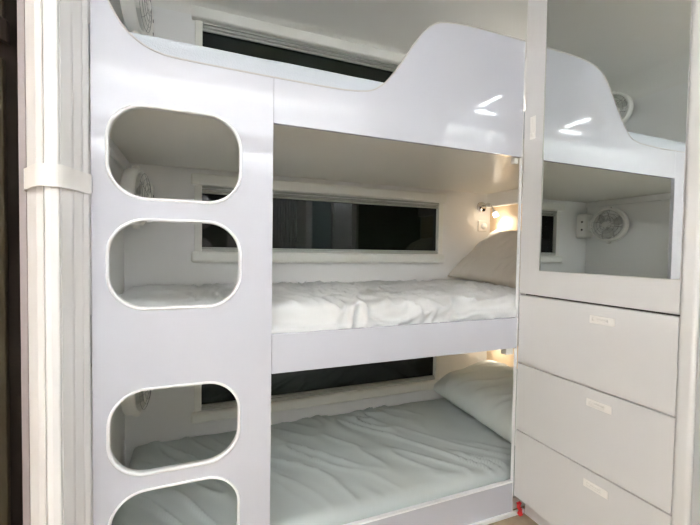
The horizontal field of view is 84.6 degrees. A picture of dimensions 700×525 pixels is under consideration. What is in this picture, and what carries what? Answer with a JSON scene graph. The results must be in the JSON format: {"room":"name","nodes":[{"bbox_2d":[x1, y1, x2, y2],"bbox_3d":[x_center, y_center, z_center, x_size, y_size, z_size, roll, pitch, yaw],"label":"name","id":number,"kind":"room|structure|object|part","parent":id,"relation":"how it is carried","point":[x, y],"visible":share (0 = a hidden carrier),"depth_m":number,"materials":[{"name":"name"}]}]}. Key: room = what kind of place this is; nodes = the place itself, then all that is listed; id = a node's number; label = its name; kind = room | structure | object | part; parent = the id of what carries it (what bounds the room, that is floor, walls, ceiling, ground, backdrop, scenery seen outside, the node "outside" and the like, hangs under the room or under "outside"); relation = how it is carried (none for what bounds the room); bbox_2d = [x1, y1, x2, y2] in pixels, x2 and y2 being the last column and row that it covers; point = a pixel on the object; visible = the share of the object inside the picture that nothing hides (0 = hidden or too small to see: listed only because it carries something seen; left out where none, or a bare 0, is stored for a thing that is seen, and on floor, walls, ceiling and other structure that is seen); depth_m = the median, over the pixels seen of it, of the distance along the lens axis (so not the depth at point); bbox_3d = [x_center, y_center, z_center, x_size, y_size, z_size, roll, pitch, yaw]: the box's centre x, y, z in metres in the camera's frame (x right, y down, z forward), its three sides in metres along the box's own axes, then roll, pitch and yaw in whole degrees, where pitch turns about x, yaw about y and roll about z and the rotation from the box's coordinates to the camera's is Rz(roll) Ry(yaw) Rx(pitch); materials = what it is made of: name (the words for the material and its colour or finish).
{"room":"camper van interior","nodes":[
{"label":"camper van interior","id":0,"kind":"room"},
{"bbox_2d":[88,0,124,524],"bbox_3d":[-0.813,-0.088,1.260,0.020,2.045,0.735,0,2,-22],"label":"wall","id":1,"kind":"structure","parent":0,"point":[117,247],"depth_m":1.44,"materials":[{"name":"white paint"}]},
{"bbox_2d":[89,110,129,169],"bbox_3d":[-0.787,-0.384,1.254,0.022,0.037,0.745,0,2,-22],"label":"trim","id":2,"kind":"structure","parent":1,"relation":"attached to","point":[117,155],"depth_m":1.35,"materials":[{"name":"white"}]},
{"bbox_2d":[121,390,151,416],"bbox_3d":[-0.824,0.465,1.506,0.091,0.236,0.306,0,2,-22],"label":"wall fan","id":3,"kind":"object","parent":1,"relation":"attached to","point":[134,404],"visible":0.31,"depth_m":1.40,"materials":[{"name":"grey plastic"}]},
{"bbox_3d":[-0.812,0.514,1.470,0.022,0.071,0.064,2,2,22],"label":"fan blade","id":4,"kind":"part","parent":3,"relation":"part of","materials":[{"name":"grey plastic"}]},
{"bbox_2d":[120,165,153,228],"bbox_3d":[-0.813,-0.245,1.484,0.091,0.236,0.306,0,2,-22],"label":"wall fan","id":5,"kind":"object","parent":1,"relation":"attached to","point":[133,180],"visible":0.51,"depth_m":1.42,"materials":[{"name":"white plastic"}]},
{"bbox_3d":[-0.812,-0.281,1.478,0.031,0.067,0.064,0,2,-15],"label":"fan blade","id":6,"kind":"part","parent":5,"relation":"part of","materials":[{"name":"grey plastic"}]},
{"bbox_3d":[-0.861,-0.249,1.592,0.084,0.164,0.070,0,2,-22],"label":"mounting plate","id":7,"kind":"part","parent":5,"relation":"part of","materials":[{"name":"white plastic"}]},
{"bbox_2d":[120,0,153,36],"bbox_3d":[-0.803,-0.958,1.462,0.091,0.236,0.306,0,2,-22],"label":"wall fan","id":8,"kind":"object","parent":1,"relation":"attached to","point":[138,15],"visible":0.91,"depth_m":1.41,"materials":[{"name":"grey plastic"}]},
{"bbox_3d":[-0.797,-0.956,1.416,0.054,0.048,0.048,0,2,-15],"label":"fan motor","id":9,"kind":"part","parent":8,"relation":"part of","materials":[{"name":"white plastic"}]},
{"bbox_3d":[-0.791,-0.908,1.426,0.022,0.071,0.064,2,2,22],"label":"fan blade","id":10,"kind":"part","parent":8,"relation":"part of","materials":[{"name":"grey plastic"}]},
{"bbox_3d":[-0.850,-0.962,1.570,0.084,0.164,0.070,0,2,-22],"label":"mounting plate","id":11,"kind":"part","parent":8,"relation":"part of","materials":[{"name":"white plastic"}]},
{"bbox_2d":[124,6,489,466],"bbox_3d":[-0.044,-0.100,1.986,1.991,2.045,0.030,0,2,-22],"label":"wall","id":12,"kind":"structure","parent":0,"point":[156,253],"depth_m":1.73,"materials":[{"name":"white paint"}]},
{"bbox_2d":[151,0,407,54],"bbox_3d":[-0.020,-1.098,1.918,1.941,0.045,0.045,0,2,-22],"label":"trim","id":13,"kind":"structure","parent":12,"relation":"attached to","point":[184,6],"depth_m":1.75,"materials":[{"name":"white"}]},
{"bbox_2d":[284,263,285,281],"bbox_3d":[-0.316,0.113,1.866,0.006,0.220,0.002,0,2,-22],"label":"trim","id":14,"kind":"structure","parent":12,"relation":"attached to","point":[285,263],"depth_m":1.86,"materials":[{"name":"white"}]},
{"bbox_2d":[191,5,404,82],"bbox_3d":[-0.072,-0.905,1.916,1.328,0.390,0.057,0,2,-22],"label":"window","id":15,"kind":"structure","parent":12,"relation":"in","point":[210,37],"depth_m":1.82,"materials":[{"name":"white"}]},
{"bbox_3d":[-0.664,-0.907,1.685,0.031,0.294,0.028,0,2,-22],"label":"frame","id":16,"kind":"part","parent":15,"relation":"part of","materials":[{"name":"white plastic"}]},
{"bbox_3d":[-0.078,-0.908,1.941,1.257,0.278,0.005,0,2,-22],"label":"pane","id":17,"kind":"part","parent":15,"relation":"part of","materials":[{"name":"black glass"}]},
{"bbox_2d":[203,22,397,71],"bbox_3d":[-0.069,-1.033,1.919,1.247,0.031,0.022,0,2,-22],"label":"blind","id":18,"kind":"object","parent":15,"relation":"attached to","point":[211,32],"depth_m":1.84,"materials":[{"name":"grey"}]},
{"bbox_2d":[191,356,439,423],"bbox_3d":[-0.094,0.523,1.960,1.328,0.390,0.057,0,2,-22],"label":"window","id":19,"kind":"structure","parent":12,"relation":"in","point":[297,385],"depth_m":1.97,"materials":[{"name":"black glass"}]},
{"bbox_3d":[-0.685,0.522,1.729,0.031,0.294,0.028,0,2,-22],"label":"frame","id":20,"kind":"part","parent":19,"relation":"part of","materials":[{"name":"white plastic"}]},
{"bbox_3d":[-0.093,0.694,1.959,1.328,0.050,0.036,0,2,-22],"label":"sill","id":21,"kind":"part","parent":19,"relation":"part of","materials":[{"name":"white plastic"}]},
{"bbox_3d":[-0.099,0.521,1.985,1.257,0.278,0.005,0,2,-22],"label":"pane","id":22,"kind":"part","parent":19,"relation":"part of","materials":[{"name":"black glass"}]},
{"bbox_3d":[0.497,0.524,2.210,0.028,0.294,0.028,0,2,-22],"label":"frame","id":23,"kind":"part","parent":19,"relation":"part of","materials":[{"name":"white plastic"}]},
{"bbox_2d":[191,173,446,262],"bbox_3d":[-0.083,-0.193,1.938,1.328,0.390,0.057,0,2,-22],"label":"window","id":24,"kind":"structure","parent":12,"relation":"in","point":[312,228],"depth_m":1.95,"materials":[{"name":"black"}]},
{"bbox_3d":[-0.674,-0.195,1.707,0.031,0.294,0.028,0,2,-22],"label":"frame","id":25,"kind":"part","parent":24,"relation":"part of","materials":[{"name":"white plastic"}]},
{"bbox_3d":[-0.083,-0.023,1.937,1.328,0.050,0.036,0,2,-22],"label":"sill","id":26,"kind":"part","parent":24,"relation":"part of","materials":[{"name":"white plastic"}]},
{"bbox_3d":[-0.089,-0.196,1.963,1.257,0.278,0.005,0,2,-22],"label":"pane","id":27,"kind":"part","parent":24,"relation":"part of","materials":[{"name":"black glass"}]},
{"bbox_2d":[202,186,438,208],"bbox_3d":[-0.079,-0.322,1.941,1.247,0.031,0.022,0,2,-22],"label":"blind","id":28,"kind":"object","parent":24,"relation":"attached to","point":[298,198],"depth_m":1.94,"materials":[{"name":"grey fabric"}]},
{"bbox_3d":[0.508,-0.192,2.188,0.028,0.294,0.028,0,2,-22],"label":"frame","id":29,"kind":"part","parent":24,"relation":"part of","materials":[{"name":"white plastic"}]},
{"bbox_2d":[478,221,486,231],"bbox_3d":[0.794,-0.217,2.297,0.068,0.064,0.014,0,2,-22],"label":"light switch","id":30,"kind":"object","parent":12,"relation":"attached to","point":[482,225],"visible":1,"depth_m":2.29,"materials":[{"name":"white plastic"}]},
{"bbox_2d":[202,0,527,58],"bbox_3d":[0.073,-1.094,0.622,5.000,0.030,2.615,0,2,-22],"label":"ceiling","id":31,"kind":"structure","parent":0,"point":[395,23],"depth_m":1.72,"materials":[{"name":"white paint"}]},
{"bbox_2d":[24,0,91,524],"bbox_3d":[-0.647,-0.065,0.836,0.126,2.021,0.116,0,2,-22],"label":"curtain","id":32,"kind":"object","parent":31,"relation":"hanging from","point":[57,176],"depth_m":0.83,"materials":[{"name":"white fabric"}]},
{"bbox_3d":[-0.700,-0.066,0.849,0.030,2.021,0.051,0,2,-22],"label":"door","id":33,"kind":"part","parent":32,"relation":"part of","materials":[{"name":"white plastic"}]},
{"bbox_3d":[-0.663,-0.065,0.836,0.027,2.021,0.103,0,2,-22],"label":"door","id":34,"kind":"part","parent":32,"relation":"part of","materials":[{"name":"white plastic"}]},
{"bbox_3d":[-0.637,-0.065,0.844,0.027,2.021,0.108,0,2,-22],"label":"door","id":35,"kind":"part","parent":32,"relation":"part of","materials":[{"name":"white plastic"}]},
{"bbox_3d":[-0.620,-0.065,0.855,0.013,2.021,0.100,0,2,-22],"label":"door","id":36,"kind":"part","parent":32,"relation":"part of","materials":[{"name":"white plastic"}]},
{"bbox_3d":[-0.617,-0.066,0.879,0.009,2.021,0.057,0,2,-22],"label":"door","id":37,"kind":"part","parent":32,"relation":"part of","materials":[{"name":"white plastic"}]},
{"bbox_3d":[-0.615,-0.066,0.898,0.008,2.021,0.025,0,2,-22],"label":"door","id":38,"kind":"part","parent":32,"relation":"part of","materials":[{"name":"white plastic"}]},
{"bbox_2d":[488,506,537,524],"bbox_3d":[0.043,0.980,0.686,5.000,0.030,2.615,0,2,-22],"label":"floor","id":39,"kind":"structure","parent":0,"point":[524,519],"depth_m":1.41,"materials":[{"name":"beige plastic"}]},
{"bbox_2d":[0,0,22,524],"bbox_3d":[-1.109,-0.082,0.919,0.637,2.044,0.414,0,2,-22],"label":"tall cabinet","id":40,"kind":"object","parent":39,"relation":"on","point":[11,484],"visible":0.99,"depth_m":0.88,"materials":[{"name":"brown metal"}]},
{"bbox_3d":[-1.043,-0.788,0.734,0.598,0.530,0.018,0,2,-22],"label":"door","id":41,"kind":"part","parent":40,"relation":"part of","materials":[{"name":"black wood"}]},
{"bbox_3d":[-0.851,-0.550,0.799,0.224,0.143,0.021,0,2,-22],"label":"cross rail","id":42,"kind":"part","parent":40,"relation":"part of","materials":[{"name":"black wood"}]},
{"bbox_3d":[-1.058,0.221,0.765,0.598,1.350,0.018,0,2,-22],"label":"door","id":43,"kind":"part","parent":40,"relation":"part of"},
{"bbox_2d":[17,0,30,524],"bbox_3d":[-0.738,-0.075,0.876,0.014,2.044,0.034,0,2,-22],"label":"trim","id":44,"kind":"structure","parent":40,"relation":"attached to","point":[20,3],"depth_m":0.86,"materials":[{"name":"grey"}]},
{"bbox_2d":[89,0,525,524],"bbox_3d":[0.100,0.059,1.619,1.939,1.755,0.767,0,2,-22],"label":"bunk bed","id":45,"kind":"object","parent":39,"relation":"on","point":[449,116],"visible":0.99,"depth_m":1.08,"materials":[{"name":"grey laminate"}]},
{"bbox_3d":[-0.450,0.427,1.004,0.318,0.225,0.018,0,2,-22],"label":"cutout trim","id":46,"kind":"part","parent":45,"relation":"part of","materials":[{"name":"white plastic"}]},
{"bbox_3d":[-0.444,0.004,0.991,0.318,0.230,0.018,0,2,-22],"label":"cutout trim","id":47,"kind":"part","parent":45,"relation":"part of","materials":[{"name":"white"}]},
{"bbox_3d":[-0.440,-0.272,0.982,0.318,0.236,0.018,0,2,-22],"label":"cutout trim","id":48,"kind":"part","parent":45,"relation":"part of","materials":[{"name":"white"}]},
{"bbox_3d":[-0.454,0.688,1.012,0.318,0.230,0.018,0,2,-22],"label":"cutout trim","id":49,"kind":"part","parent":45,"relation":"part of","materials":[{"name":"white plastic"}]},
{"bbox_3d":[-0.420,0.088,1.004,0.429,1.720,0.014,0,2,-22],"label":"ladder panel","id":50,"kind":"part","parent":45,"relation":"part of","materials":[{"name":"grey laminate"}]},
{"bbox_3d":[-0.410,-0.641,0.981,0.430,0.262,0.016,0,2,-22],"label":"ladder edge trim","id":51,"kind":"part","parent":45,"relation":"part of","materials":[{"name":"grey"}]},
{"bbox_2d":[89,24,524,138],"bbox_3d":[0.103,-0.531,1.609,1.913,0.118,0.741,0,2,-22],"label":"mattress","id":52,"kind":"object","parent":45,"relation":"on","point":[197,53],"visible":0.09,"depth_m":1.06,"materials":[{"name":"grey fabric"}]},
{"bbox_2d":[90,279,525,363],"bbox_3d":[0.096,0.165,1.621,1.913,0.148,0.760,0,2,-22],"label":"mattress","id":53,"kind":"object","parent":45,"relation":"on","point":[319,305],"visible":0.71,"depth_m":1.33,"materials":[{"name":"white fabric"}]},
{"bbox_2d":[448,230,520,287],"bbox_3d":[0.820,-0.021,1.929,0.314,0.318,0.693,0,2,-19],"label":"pillow","id":54,"kind":"object","parent":53,"relation":"on","point":[493,260],"visible":0.53,"depth_m":1.96,"materials":[{"name":"beige fabric"}]},
{"bbox_2d":[112,398,514,524],"bbox_3d":[0.090,0.822,1.657,1.895,0.134,0.731,0,2,-22],"label":"mattress","id":55,"kind":"object","parent":45,"relation":"on","point":[340,469],"visible":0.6,"depth_m":1.47,"materials":[{"name":"grey fabric"}]},
{"bbox_2d":[433,360,516,442],"bbox_3d":[0.770,0.664,1.918,0.419,0.225,0.719,0,2,-18],"label":"pillow","id":56,"kind":"object","parent":55,"relation":"on","point":[483,390],"visible":0.62,"depth_m":1.89,"materials":[{"name":"white fabric"}]},
{"bbox_3d":[0.196,0.260,1.262,0.906,0.112,0.014,0,2,-22],"label":"guard rail","id":57,"kind":"part","parent":45,"relation":"part of","materials":[{"name":"grey laminate"}]},
{"bbox_3d":[0.209,-0.594,1.235,0.906,0.416,0.014,0,2,-22],"label":"guard panel","id":58,"kind":"part","parent":45,"relation":"part of","materials":[{"name":"grey laminate"}]},
{"bbox_3d":[0.210,-0.657,1.233,0.906,0.297,0.016,0,2,-22],"label":"guard edge trim","id":59,"kind":"part","parent":45,"relation":"part of","materials":[{"name":"grey"}]},
{"bbox_3d":[0.622,0.074,1.427,0.004,1.752,0.012,0,2,-22],"label":"post","id":60,"kind":"part","parent":45,"relation":"part of","materials":[{"name":"white laminate"}]},
{"bbox_2d":[469,508,523,524],"bbox_3d":[0.216,0.941,1.281,0.961,0.016,0.010,0,2,-22],"label":"baseboard","id":61,"kind":"structure","parent":39,"relation":"on","point":[511,513],"depth_m":1.41,"materials":[{"name":"white wood"}]},
{"bbox_2d":[514,0,699,524],"bbox_3d":[0.996,-0.062,1.273,0.582,2.044,0.544,0,2,-22],"label":"wardrobe","id":62,"kind":"object","parent":39,"relation":"on","point":[609,311],"visible":1,"depth_m":1.11,"materials":[{"name":"grey laminate"}]},
{"bbox_2d":[516,501,522,515],"bbox_3d":[0.635,0.923,1.440,0.030,0.052,0.009,0,2,-22],"label":"ribbon","id":63,"kind":"object","parent":62,"relation":"hanging from","point":[519,503],"visible":1,"depth_m":1.44,"materials":[{"name":"red fabric"}]},
{"bbox_3d":[0.721,0.758,1.210,0.018,0.250,0.503,0,2,-22],"label":"drawer","id":64,"kind":"part","parent":62,"relation":"part of","materials":[{"name":"white"}]},
{"bbox_3d":[0.725,0.505,1.203,0.018,0.246,0.503,0,2,-22],"label":"drawer","id":65,"kind":"part","parent":62,"relation":"part of","materials":[{"name":"white"}]},
{"bbox_3d":[0.729,0.253,1.195,0.018,0.250,0.503,0,2,-22],"label":"drawer","id":66,"kind":"part","parent":62,"relation":"part of","materials":[{"name":"white"}]},
{"bbox_3d":[0.740,-0.477,1.172,0.018,1.197,0.503,0,2,-22],"label":"mirror door","id":67,"kind":"part","parent":62,"relation":"part of","materials":[{"name":"white"}]},
{"bbox_2d":[540,0,691,278],"bbox_3d":[0.755,-0.494,1.134,0.016,1.060,0.418,0,2,-22],"label":"mirror glass","id":68,"kind":"object","parent":62,"relation":"attached to","point":[616,108],"depth_m":1.10,"materials":[{"name":"mirror"}]},
{"bbox_3d":[0.849,-0.053,0.940,0.054,2.044,0.038,0,2,-22],"label":"corner post","id":69,"kind":"part","parent":62,"relation":"part of","materials":[{"name":"white laminate"}]},
{"bbox_2d":[691,320,699,524],"bbox_3d":[0.867,-0.052,0.904,0.046,2.044,0.038,0,2,-22],"label":"trim","id":70,"kind":"structure","parent":62,"relation":"attached to","point":[695,508],"depth_m":0.92,"materials":[{"name":"grey"}]},
{"bbox_2d":[524,59,525,110],"bbox_3d":[1.009,-0.084,1.985,0.020,2.045,0.765,0,2,-22],"label":"wall","id":71,"kind":"structure","parent":0,"point":[525,59],"depth_m":2.09,"materials":[{"name":"white paint"}]},
{"bbox_2d":[487,346,517,368],"bbox_3d":[0.979,0.598,2.014,0.012,0.587,0.734,0,2,-22],"label":"timber bedhead","id":72,"kind":"object","parent":71,"relation":"attached to","point":[495,355],"visible":0.07,"depth_m":2.23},
{"bbox_2d":[487,188,522,232],"bbox_3d":[0.974,-0.084,1.986,0.044,0.627,0.734,0,2,-22],"label":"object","id":73,"kind":"object","parent":71,"relation":"attached to","point":[505,203],"visible":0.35,"depth_m":2.20,"materials":[{"name":"white paint"}]},
{"bbox_2d":[477,202,498,217],"bbox_3d":[0.808,-0.310,2.247,0.062,0.100,0.118,0,2,-27],"label":"reading lamp","id":74,"kind":"object","parent":73,"relation":"attached to","point":[481,206],"visible":1,"depth_m":2.27,"materials":[{"name":"silver metal"}]}
]}

